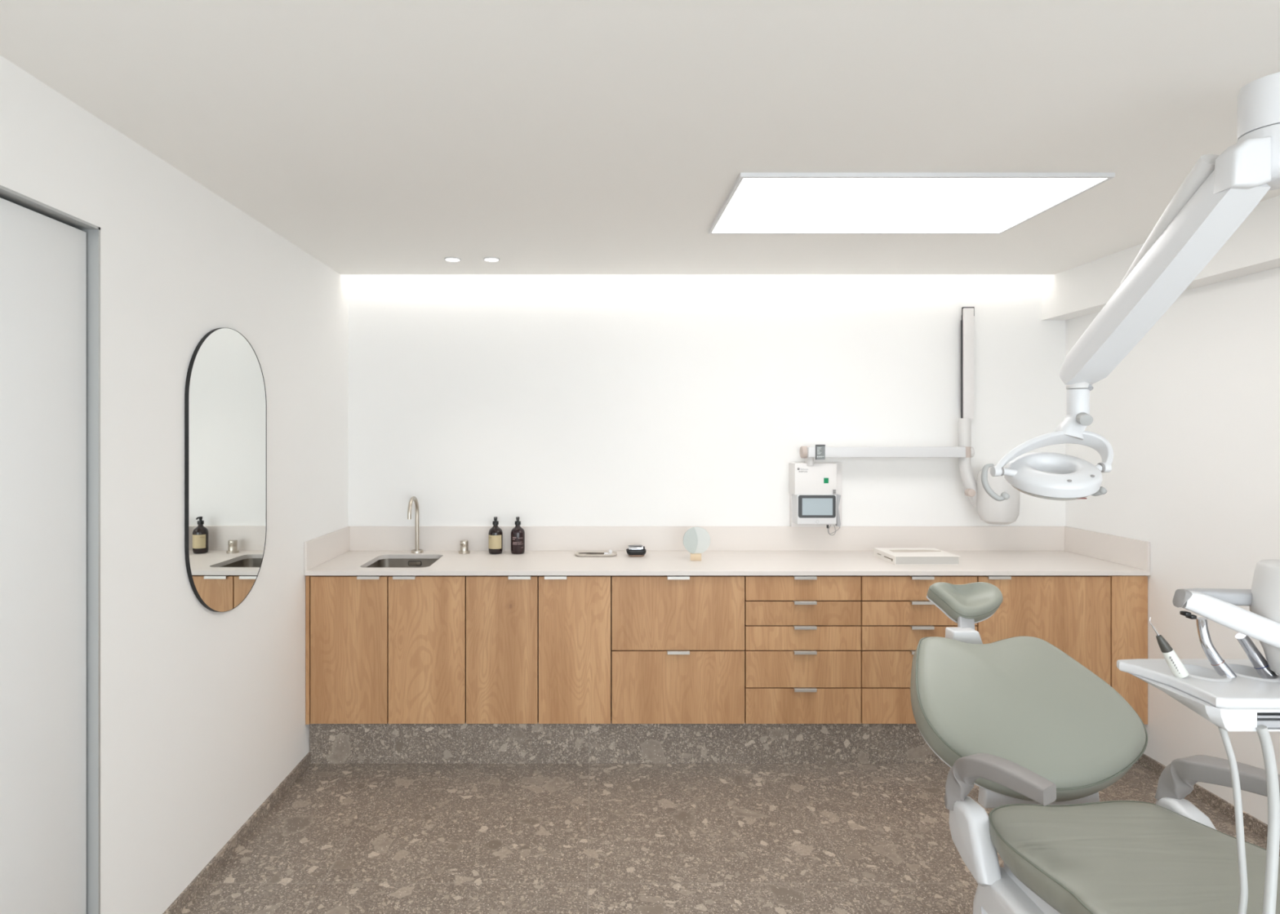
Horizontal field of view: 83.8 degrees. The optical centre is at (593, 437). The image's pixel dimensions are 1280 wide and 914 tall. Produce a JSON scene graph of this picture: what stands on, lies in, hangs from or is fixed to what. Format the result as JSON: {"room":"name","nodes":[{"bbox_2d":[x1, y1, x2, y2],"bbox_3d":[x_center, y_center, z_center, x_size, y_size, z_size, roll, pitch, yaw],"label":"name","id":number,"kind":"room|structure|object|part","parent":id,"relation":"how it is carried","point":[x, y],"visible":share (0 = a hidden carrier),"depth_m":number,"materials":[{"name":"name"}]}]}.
{"room":"dental clinic","nodes":[
{"label":"dental clinic","id":0,"kind":"room"},
{"bbox_2d":[0,55,348,913],"bbox_3d":[-1.445,0.212,1.157,0.120,2.750,5.714,0,0,0],"label":"wall","id":1,"kind":"structure","parent":0,"point":[202,710],"depth_m":2.36,"materials":[{"name":"white paint"}]},
{"bbox_2d":[0,185,100,913],"bbox_3d":[-1.427,0.499,1.515,0.088,2.176,0.960,0,0,0],"label":"door","id":2,"kind":"structure","parent":1,"relation":"in","point":[50,257],"depth_m":1.84,"materials":[{"name":"white paint"}]},
{"bbox_2d":[184,328,266,612],"bbox_3d":[-1.374,0.120,2.688,0.020,1.062,0.560,0,0,0],"label":"wall mirror","id":3,"kind":"object","parent":1,"relation":"attached to","point":[225,405],"visible":1,"depth_m":2.64,"materials":[{"name":"black mirror"}]},
{"bbox_2d":[162,751,311,913],"bbox_3d":[-1.379,1.559,2.730,0.011,0.057,1.462,0,0,0],"label":"baseboard","id":4,"kind":"structure","parent":1,"relation":"attached to","point":[204,877],"depth_m":2.72,"materials":[{"name":"stone"}]},
{"bbox_2d":[0,0,1279,275],"bbox_3d":[0.639,-0.968,1.157,4.048,0.150,5.714,0,0,0],"label":"ceiling","id":5,"kind":"structure","parent":0,"point":[373,137],"depth_m":1.93,"materials":[{"name":"white paint"}]},
{"bbox_2d":[444,257,461,262],"bbox_3d":[-0.705,-0.889,3.557,0.082,0.006,0.082,0,0,0],"label":"recessed light","id":6,"kind":"object","parent":5,"relation":"in","point":[447,259],"visible":1,"depth_m":3.54,"materials":[{"name":"white plastic"}]},
{"bbox_2d":[483,257,499,262],"bbox_3d":[-0.510,-0.889,3.557,0.082,0.006,0.082,0,0,0],"label":"recessed light","id":7,"kind":"object","parent":5,"relation":"in","point":[486,259],"visible":1,"depth_m":3.54,"materials":[{"name":"white plastic"}]},
{"bbox_2d":[708,173,1115,234],"bbox_3d":[1.126,-0.885,2.732,1.262,0.014,0.671,0,0,0],"label":"recessed light","id":8,"kind":"object","parent":5,"relation":"in","point":[757,203],"visible":1,"depth_m":2.64,"materials":[{"name":"white plastic"}]},
{"bbox_2d":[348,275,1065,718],"bbox_3d":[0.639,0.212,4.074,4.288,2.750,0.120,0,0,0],"label":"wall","id":9,"kind":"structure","parent":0,"point":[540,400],"depth_m":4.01,"materials":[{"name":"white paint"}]},
{"bbox_2d":[789,306,1020,535],"bbox_3d":[1.689,-0.095,3.868,1.173,1.266,0.290,0,0,0],"label":"dental x-ray machine","id":10,"kind":"object","parent":9,"relation":"attached to","point":[815,488],"visible":0.99,"depth_m":3.88,"materials":[{"name":"white plastic"}]},
{"bbox_3d":[1.165,0.081,3.908,0.048,0.066,0.066,0,0,0],"label":"arm","id":11,"kind":"part","parent":10,"relation":"part of","materials":[{"name":"beige plastic"}]},
{"bbox_3d":[1.249,0.320,3.996,0.284,0.360,0.034,0,0,0],"label":"plate","id":12,"kind":"part","parent":10,"relation":"part of","materials":[{"name":"white plastic"}]},
{"bbox_3d":[1.230,0.081,3.860,0.051,0.080,0.002,0,0,0],"label":"rating plate","id":13,"kind":"part","parent":10,"relation":"part of","materials":[{"name":"grey"}]},
{"bbox_2d":[817,447,824,457],"bbox_3d":[1.231,0.081,3.858,0.039,0.054,0.001,0,0,0],"label":"print","id":14,"kind":"object","parent":10,"relation":"attached to","point":[820,451],"depth_m":3.86,"materials":[{"name":"grey paper"}]},
{"bbox_2d":[823,478,828,483],"bbox_3d":[1.275,0.237,3.896,0.024,0.029,0.006,0,0,0],"label":"switch","id":15,"kind":"object","parent":10,"relation":"attached to","point":[825,480],"depth_m":3.90,"materials":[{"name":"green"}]},
{"bbox_3d":[1.594,0.081,3.905,0.857,0.058,0.090,0,0,0],"label":"horizontal arm","id":16,"kind":"part","parent":10,"relation":"part of","materials":[{"name":"white plastic"}]},
{"bbox_3d":[2.093,-0.414,3.975,0.055,0.616,0.020,0,0,0],"label":"vertical arm","id":17,"kind":"part","parent":10,"relation":"part of","materials":[{"name":"white plastic"}]},
{"bbox_3d":[2.025,0.297,3.825,0.041,0.041,0.050,0,0,7],"label":"pivot knob","id":18,"kind":"part","parent":10,"relation":"part of","materials":[{"name":"beige plastic"}]},
{"bbox_2d":[181,764,1279,913],"bbox_3d":[0.639,1.637,1.157,4.288,0.100,5.954,0,0,0],"label":"floor","id":19,"kind":"structure","parent":0,"point":[343,838],"depth_m":2.77,"materials":[{"name":"stone"}]},
{"bbox_2d":[305,575,311,724],"bbox_3d":[-1.374,1.022,3.700,0.018,0.712,0.570,0,0,0],"label":"filler panel","id":20,"kind":"object","parent":19,"relation":"on","point":[307,577],"visible":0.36,"depth_m":3.42,"materials":[{"name":"brown wood"}]},
{"bbox_2d":[310,575,466,724],"bbox_3d":[-0.989,1.020,3.692,0.745,0.714,0.586,0,0,0],"label":"base cabinet","id":21,"kind":"object","parent":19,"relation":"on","point":[384,649],"visible":0.96,"depth_m":3.42,"materials":[{"name":"brown wood"}]},
{"bbox_3d":[-1.175,1.022,3.425,0.368,0.706,0.019,0,0,0],"label":"door","id":22,"kind":"part","parent":21,"relation":"part of","materials":[{"name":"brown wood"}]},
{"bbox_3d":[-1.078,0.672,3.412,0.107,0.014,0.026,0,0,0],"label":"handle","id":23,"kind":"part","parent":21,"relation":"part of","materials":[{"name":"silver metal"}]},
{"bbox_3d":[-0.907,0.672,3.412,0.107,0.014,0.026,0,0,0],"label":"handle","id":24,"kind":"part","parent":21,"relation":"part of","materials":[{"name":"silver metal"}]},
{"bbox_3d":[-0.802,1.022,3.425,0.368,0.706,0.019,0,0,0],"label":"door","id":25,"kind":"part","parent":21,"relation":"part of","materials":[{"name":"brown wood"}]},
{"bbox_2d":[304,551,1150,575],"bbox_3d":[0.639,0.650,3.707,4.046,0.022,0.613,0,0,0],"label":"countertop","id":26,"kind":"structure","parent":21,"relation":"on","point":[351,562],"depth_m":3.60,"materials":[{"name":"white stone"}]},
{"bbox_2d":[304,526,349,571],"bbox_3d":[-1.378,0.570,3.707,0.012,0.138,0.613,0,0,0],"label":"upstand","id":27,"kind":"object","parent":26,"relation":"on","point":[319,550],"visible":1,"depth_m":3.65,"materials":[{"name":"white stone"}]},
{"bbox_2d":[366,558,438,567],"bbox_3d":[-0.985,0.740,3.684,0.376,0.156,0.418,0,0,0],"label":"sink","id":28,"kind":"object","parent":26,"relation":"in","point":[390,562],"visible":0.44,"depth_m":3.88,"materials":[{"name":"silver metal"}]},
{"bbox_2d":[407,496,422,553],"bbox_3d":[-0.979,0.479,3.875,0.065,0.319,0.209,0,0,0],"label":"faucet","id":29,"kind":"object","parent":26,"relation":"on","point":[412,499],"visible":1,"depth_m":3.93,"materials":[{"name":"silver metal"}]},
{"bbox_3d":[-0.979,0.473,3.864,0.021,0.307,0.187,0,0,0],"label":"spout","id":30,"kind":"part","parent":29,"relation":"part of","materials":[{"name":"silver metal"}]},
{"bbox_2d":[458,540,470,554],"bbox_3d":[-0.718,0.604,3.922,0.072,0.069,0.062,0,0,-41],"label":"mixer tap","id":31,"kind":"object","parent":26,"relation":"on","point":[464,544],"visible":1,"depth_m":3.90,"materials":[{"name":"silver metal"}]},
{"bbox_3d":[-0.714,0.598,3.925,0.045,0.057,0.045,0,0,0],"label":"knob","id":32,"kind":"part","parent":31,"relation":"part of","materials":[{"name":"silver metal"}]},
{"bbox_2d":[488,516,502,554],"bbox_3d":[-0.539,0.538,3.914,0.077,0.201,0.079,0,0,0],"label":"soap bottle","id":33,"kind":"object","parent":26,"relation":"on","point":[495,535],"visible":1,"depth_m":3.88,"materials":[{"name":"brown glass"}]},
{"bbox_2d":[511,516,524,554],"bbox_3d":[-0.417,0.538,3.914,0.077,0.201,0.079,0,0,0],"label":"soap bottle","id":34,"kind":"object","parent":26,"relation":"on","point":[517,533],"visible":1,"depth_m":3.88,"materials":[{"name":"brown glass"}]},
{"bbox_2d":[574,551,617,556],"bbox_3d":[0.013,0.632,3.856,0.231,0.013,0.118,0,0,0],"label":"tray","id":35,"kind":"object","parent":26,"relation":"on","point":[576,553],"visible":0.96,"depth_m":3.82,"materials":[{"name":"beige ceramic"}]},
{"bbox_2d":[578,549,612,554],"bbox_3d":[0.009,0.623,3.874,0.185,0.022,0.013,0,0,0],"label":"mirror","id":36,"kind":"object","parent":35,"relation":"on","point":[610,550],"visible":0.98,"depth_m":3.87,"materials":[{"name":"grey metal"}]},
{"bbox_3d":[-0.013,0.630,3.875,0.142,0.008,0.007,0,0,0],"label":"handle","id":37,"kind":"part","parent":36,"relation":"part of","materials":[{"name":"grey metal"}]},
{"bbox_2d":[626,545,646,556],"bbox_3d":[0.229,0.609,3.830,0.106,0.058,0.080,0,0,0],"label":"case","id":38,"kind":"object","parent":26,"relation":"on","point":[633,550],"visible":1,"depth_m":3.80,"materials":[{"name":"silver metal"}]},
{"bbox_2d":[683,526,710,560],"bbox_3d":[0.536,0.552,3.699,0.142,0.173,0.040,0,0,9],"label":"mirror","id":39,"kind":"object","parent":26,"relation":"on","point":[696,540],"visible":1,"depth_m":3.70,"materials":[{"name":"silver glass"}]},
{"bbox_2d":[349,526,1064,551],"bbox_3d":[0.639,0.570,4.007,4.021,0.138,0.012,0,0,0],"label":"upstand","id":40,"kind":"object","parent":26,"relation":"on","point":[361,538],"visible":0.96,"depth_m":4.00,"materials":[{"name":"white stone"}]},
{"bbox_2d":[874,547,959,564],"bbox_3d":[1.670,0.616,3.691,0.325,0.045,0.269,0,0,0],"label":"book","id":41,"kind":"object","parent":26,"relation":"on","point":[895,556],"visible":1,"depth_m":3.58,"materials":[{"name":"white paper"}]},
{"bbox_2d":[889,549,941,552],"bbox_3d":[1.685,0.594,3.720,0.271,0.001,0.084,0,0,0],"label":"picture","id":42,"kind":"object","parent":41,"relation":"on","point":[891,550],"depth_m":3.71,"materials":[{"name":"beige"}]},
{"bbox_2d":[1064,526,1150,571],"bbox_3d":[2.656,0.570,3.707,0.012,0.138,0.613,0,0,0],"label":"upstand","id":43,"kind":"object","parent":26,"relation":"on","point":[1135,553],"visible":1,"depth_m":3.66,"materials":[{"name":"white stone"}]},
{"bbox_2d":[466,575,610,724],"bbox_3d":[-0.265,1.020,3.692,0.698,0.714,0.586,0,0,0],"label":"base cabinet","id":44,"kind":"object","parent":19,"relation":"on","point":[538,647],"visible":0.98,"depth_m":3.42,"materials":[{"name":"brown wood"}]},
{"bbox_3d":[-0.441,1.022,3.425,0.343,0.706,0.019,0,0,0],"label":"door","id":45,"kind":"part","parent":44,"relation":"part of","materials":[{"name":"brown wood"}]},
{"bbox_3d":[-0.355,0.672,3.412,0.107,0.014,0.026,0,0,0],"label":"handle","id":46,"kind":"part","parent":44,"relation":"part of","materials":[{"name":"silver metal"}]},
{"bbox_3d":[-0.182,0.672,3.412,0.107,0.014,0.026,0,0,0],"label":"handle","id":47,"kind":"part","parent":44,"relation":"part of","materials":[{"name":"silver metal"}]},
{"bbox_3d":[-0.091,1.022,3.425,0.346,0.706,0.019,0,0,0],"label":"door","id":48,"kind":"part","parent":44,"relation":"part of","materials":[{"name":"brown wood"}]},
{"bbox_2d":[610,575,744,724],"bbox_3d":[0.406,1.020,3.692,0.641,0.714,0.586,0,0,0],"label":"base cabinet","id":49,"kind":"object","parent":19,"relation":"on","point":[677,642],"visible":0.96,"depth_m":3.42,"materials":[{"name":"brown wood"}]},
{"bbox_3d":[0.406,1.201,3.425,0.638,0.348,0.019,0,0,0],"label":"drawer","id":50,"kind":"part","parent":49,"relation":"part of","materials":[{"name":"brown wood"}]},
{"bbox_3d":[0.406,0.846,3.425,0.638,0.353,0.019,0,0,0],"label":"drawer","id":51,"kind":"part","parent":49,"relation":"part of","materials":[{"name":"brown wood"}]},
{"bbox_3d":[0.406,1.031,3.412,0.107,0.014,0.026,0,0,0],"label":"handle","id":52,"kind":"part","parent":49,"relation":"part of","materials":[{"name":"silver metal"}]},
{"bbox_3d":[0.406,0.673,3.412,0.107,0.014,0.026,0,0,0],"label":"handle","id":53,"kind":"part","parent":49,"relation":"part of","materials":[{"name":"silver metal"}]},
{"bbox_2d":[309,718,1138,764],"bbox_3d":[0.639,1.483,3.473,4.044,0.210,0.024,0,0,0],"label":"plinth","id":54,"kind":"object","parent":19,"relation":"on","point":[329,744],"visible":0.57,"depth_m":3.46,"materials":[{"name":"stone"}]},
{"bbox_2d":[744,575,861,724],"bbox_3d":[1.008,1.020,3.692,0.557,0.714,0.586,0,0,0],"label":"base cabinet","id":55,"kind":"object","parent":19,"relation":"on","point":[802,633],"visible":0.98,"depth_m":3.42,"materials":[{"name":"brown wood"}]},
{"bbox_3d":[1.008,1.291,3.425,0.554,0.169,0.019,0,0,0],"label":"drawer","id":56,"kind":"part","parent":55,"relation":"part of","materials":[{"name":"brown wood"}]},
{"bbox_3d":[1.008,1.114,3.425,0.554,0.174,0.019,0,0,0],"label":"drawer","id":57,"kind":"part","parent":55,"relation":"part of","materials":[{"name":"brown wood"}]},
{"bbox_3d":[1.008,0.965,3.425,0.554,0.114,0.019,0,0,0],"label":"drawer","id":58,"kind":"part","parent":55,"relation":"part of","materials":[{"name":"brown wood"}]},
{"bbox_3d":[1.008,0.846,3.425,0.554,0.114,0.019,0,0,0],"label":"drawer","id":59,"kind":"part","parent":55,"relation":"part of","materials":[{"name":"brown wood"}]},
{"bbox_3d":[1.008,0.726,3.425,0.554,0.115,0.019,0,0,0],"label":"drawer","id":60,"kind":"part","parent":55,"relation":"part of","materials":[{"name":"brown wood"}]},
{"bbox_3d":[1.014,1.210,3.412,0.107,0.014,0.026,0,0,0],"label":"handle","id":61,"kind":"part","parent":55,"relation":"part of","materials":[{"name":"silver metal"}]},
{"bbox_3d":[1.014,0.912,3.412,0.107,0.014,0.026,0,0,0],"label":"handle","id":62,"kind":"part","parent":55,"relation":"part of","materials":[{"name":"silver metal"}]},
{"bbox_3d":[1.014,0.673,3.412,0.107,0.014,0.026,0,0,0],"label":"handle","id":63,"kind":"part","parent":55,"relation":"part of","materials":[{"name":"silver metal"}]},
{"bbox_3d":[1.014,1.031,3.412,0.107,0.014,0.026,0,0,0],"label":"handle","id":64,"kind":"part","parent":55,"relation":"part of","materials":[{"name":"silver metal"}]},
{"bbox_3d":[1.014,0.793,3.412,0.107,0.014,0.026,0,0,0],"label":"handle","id":65,"kind":"part","parent":55,"relation":"part of","materials":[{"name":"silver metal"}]},
{"bbox_2d":[859,575,977,724],"bbox_3d":[1.566,1.020,3.692,0.557,0.714,0.586,0,0,0],"label":"base cabinet","id":66,"kind":"object","parent":19,"relation":"on","point":[897,613],"visible":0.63,"depth_m":3.42,"materials":[{"name":"brown wood"}]},
{"bbox_3d":[1.566,1.114,3.425,0.554,0.174,0.019,0,0,0],"label":"drawer","id":67,"kind":"part","parent":66,"relation":"part of","materials":[{"name":"brown wood"}]},
{"bbox_3d":[1.566,1.291,3.425,0.554,0.169,0.019,0,0,0],"label":"drawer","id":68,"kind":"part","parent":66,"relation":"part of","materials":[{"name":"brown wood"}]},
{"bbox_3d":[1.566,0.965,3.425,0.554,0.114,0.019,0,0,0],"label":"drawer","id":69,"kind":"part","parent":66,"relation":"part of","materials":[{"name":"brown wood"}]},
{"bbox_3d":[1.566,0.846,3.425,0.554,0.114,0.019,0,0,0],"label":"drawer","id":70,"kind":"part","parent":66,"relation":"part of","materials":[{"name":"brown wood"}]},
{"bbox_3d":[1.566,0.726,3.425,0.554,0.115,0.019,0,0,0],"label":"drawer","id":71,"kind":"part","parent":66,"relation":"part of","materials":[{"name":"brown wood"}]},
{"bbox_3d":[1.576,0.912,3.412,0.107,0.014,0.026,0,0,0],"label":"handle","id":72,"kind":"part","parent":66,"relation":"part of","materials":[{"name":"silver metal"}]},
{"bbox_3d":[1.576,0.793,3.412,0.107,0.014,0.026,0,0,0],"label":"handle","id":73,"kind":"part","parent":66,"relation":"part of","materials":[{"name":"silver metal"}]},
{"bbox_3d":[1.576,0.673,3.412,0.107,0.014,0.026,0,0,0],"label":"handle","id":74,"kind":"part","parent":66,"relation":"part of","materials":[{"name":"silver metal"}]},
{"bbox_2d":[975,575,1111,685],"bbox_3d":[2.166,1.020,3.692,0.638,0.714,0.586,0,0,0],"label":"base cabinet","id":75,"kind":"object","parent":19,"relation":"on","point":[1072,614],"visible":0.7,"depth_m":3.42,"materials":[{"name":"brown wood"}]},
{"bbox_3d":[1.943,0.672,3.412,0.107,0.014,0.026,0,0,0],"label":"handle","id":76,"kind":"part","parent":75,"relation":"part of","materials":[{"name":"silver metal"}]},
{"bbox_2d":[910,582,1279,913],"bbox_3d":[1.301,1.048,1.601,0.727,1.073,1.921,0,0,0],"label":"dental chair","id":77,"kind":"object","parent":19,"relation":"on","point":[1020,720],"visible":0.98,"depth_m":1.85,"materials":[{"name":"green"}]},
{"bbox_3d":[1.274,0.630,2.435,0.052,0.102,0.103,0,0,23],"label":"headrest post","id":78,"kind":"part","parent":77,"relation":"part of","materials":[{"name":"grey plastic"}]},
{"bbox_3d":[1.007,0.896,1.788,0.069,0.190,0.293,0,0,-19],"label":"armrest","id":79,"kind":"part","parent":77,"relation":"part of","materials":[{"name":"grey plastic"}]},
{"bbox_3d":[1.293,0.828,2.148,0.634,0.362,0.450,0,0,0],"label":"backrest","id":80,"kind":"part","parent":77,"relation":"part of","materials":[{"name":"grey"}]},
{"bbox_3d":[1.265,1.073,1.280,0.470,0.090,1.160,0,0,0],"label":"seat frame","id":81,"kind":"part","parent":77,"relation":"part of","materials":[{"name":"white plastic"}]},
{"bbox_3d":[1.299,0.999,1.267,0.635,0.087,1.253,0,0,0],"label":"seat","id":82,"kind":"part","parent":77,"relation":"part of","materials":[{"name":"grey"}]},
{"bbox_2d":[1116,559,1279,913],"bbox_3d":[1.616,0.596,1.399,0.947,0.685,0.345,0,0,0],"label":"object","id":83,"kind":"object","parent":77,"relation":"on","point":[1248,701],"visible":0.95,"depth_m":1.39,"materials":[{"name":"white plastic"}]},
{"bbox_2d":[1149,618,1188,678],"bbox_3d":[1.176,0.430,1.456,0.068,0.121,0.025,0,0,15],"label":"scaler handpiece","id":84,"kind":"object","parent":83,"relation":"on","point":[1175,665],"visible":1,"depth_m":1.45,"materials":[{"name":"white plastic"}]},
{"bbox_3d":[1.187,0.461,1.452,0.045,0.059,0.025,0,0,15],"label":"handle","id":85,"kind":"part","parent":84,"relation":"part of","materials":[{"name":"white plastic"}]},
{"bbox_2d":[1195,617,1236,677],"bbox_3d":[1.282,0.437,1.464,0.064,0.125,0.025,0,0,23],"label":"handpiece","id":86,"kind":"object","parent":83,"relation":"on","point":[1222,668],"visible":0.95,"depth_m":1.46,"materials":[{"name":"silver metal"}]},
{"bbox_3d":[1.346,0.332,1.480,0.252,0.033,0.050,0,0,0],"label":"grab handle","id":87,"kind":"part","parent":83,"relation":"part of","materials":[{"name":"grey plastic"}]},
{"bbox_2d":[1235,632,1276,679],"bbox_3d":[1.364,0.452,1.465,0.070,0.097,0.028,0,0,20],"label":"handpiece","id":88,"kind":"object","parent":83,"relation":"on","point":[1255,657],"visible":0.93,"depth_m":1.46,"materials":[{"name":"silver metal"}]},
{"bbox_2d":[1257,712,1279,728],"bbox_3d":[1.450,0.540,1.361,0.409,0.014,0.047,0,0,0],"label":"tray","id":89,"kind":"object","parent":83,"relation":"on","point":[1264,720],"depth_m":1.34,"materials":[{"name":"metal"}]},
{"bbox_3d":[1.450,0.524,1.337,0.410,0.005,0.005,0,0,0],"label":"drawer rail","id":90,"kind":"part","parent":83,"relation":"part of","materials":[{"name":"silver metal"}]},
{"bbox_3d":[1.583,0.894,1.792,0.075,0.171,0.295,0,0,-22],"label":"armrest","id":91,"kind":"part","parent":77,"relation":"part of","materials":[{"name":"grey plastic"}]},
{"bbox_2d":[1107,575,1147,724],"bbox_3d":[2.575,1.022,3.700,0.172,0.712,0.570,0,0,0],"label":"filler panel","id":92,"kind":"object","parent":19,"relation":"on","point":[1129,593],"visible":0.29,"depth_m":3.42,"materials":[{"name":"brown wood"}]},
{"bbox_3d":[2.120,0.402,1.500,0.320,2.370,0.320,0,0,0],"label":"support column","id":93,"kind":"structure","parent":19,"relation":"on","visible":0},
{"bbox_2d":[981,71,1279,501],"bbox_3d":[1.508,-0.295,1.604,1.111,0.918,0.446,0,0,30],"label":"light","id":94,"kind":"object","parent":93,"relation":"attached to","point":[1218,194],"visible":1,"depth_m":1.67,"materials":[{"name":"white plastic"}]},
{"bbox_3d":[1.318,-0.090,1.935,0.053,0.081,0.053,0,0,0],"label":"stem","id":95,"kind":"part","parent":94,"relation":"part of","materials":[{"name":"white plastic"}]},
{"bbox_3d":[1.309,-0.049,1.897,0.031,0.037,0.043,0,0,19],"label":"knob","id":96,"kind":"part","parent":94,"relation":"part of","materials":[{"name":"grey plastic"}]},
{"bbox_3d":[1.335,-0.364,1.720,0.092,0.444,0.500,0,0,-6],"label":"arm","id":97,"kind":"part","parent":94,"relation":"part of","materials":[{"name":"white plastic"}]},
{"bbox_2d":[1065,267,1279,824],"bbox_3d":[2.723,0.212,1.157,0.120,2.750,5.714,0,0,0],"label":"wall","id":98,"kind":"structure","parent":0,"point":[1189,417],"depth_m":3.14,"materials":[{"name":"white paint"}]},
{"bbox_2d":[1041,195,1279,320],"bbox_3d":[2.595,-0.857,1.157,0.136,0.392,5.714,0,0,0],"label":"beam","id":99,"kind":"structure","parent":98,"relation":"attached to","point":[1254,247],"depth_m":3.32,"materials":[{"name":"white paint"}]},
{"bbox_2d":[1138,753,1279,848],"bbox_3d":[2.658,1.559,0.880,0.011,0.057,5.161,0,0,0],"label":"baseboard","id":100,"kind":"structure","parent":98,"relation":"attached to","point":[1251,823],"depth_m":3.03,"materials":[{"name":"stone"}]}
]}

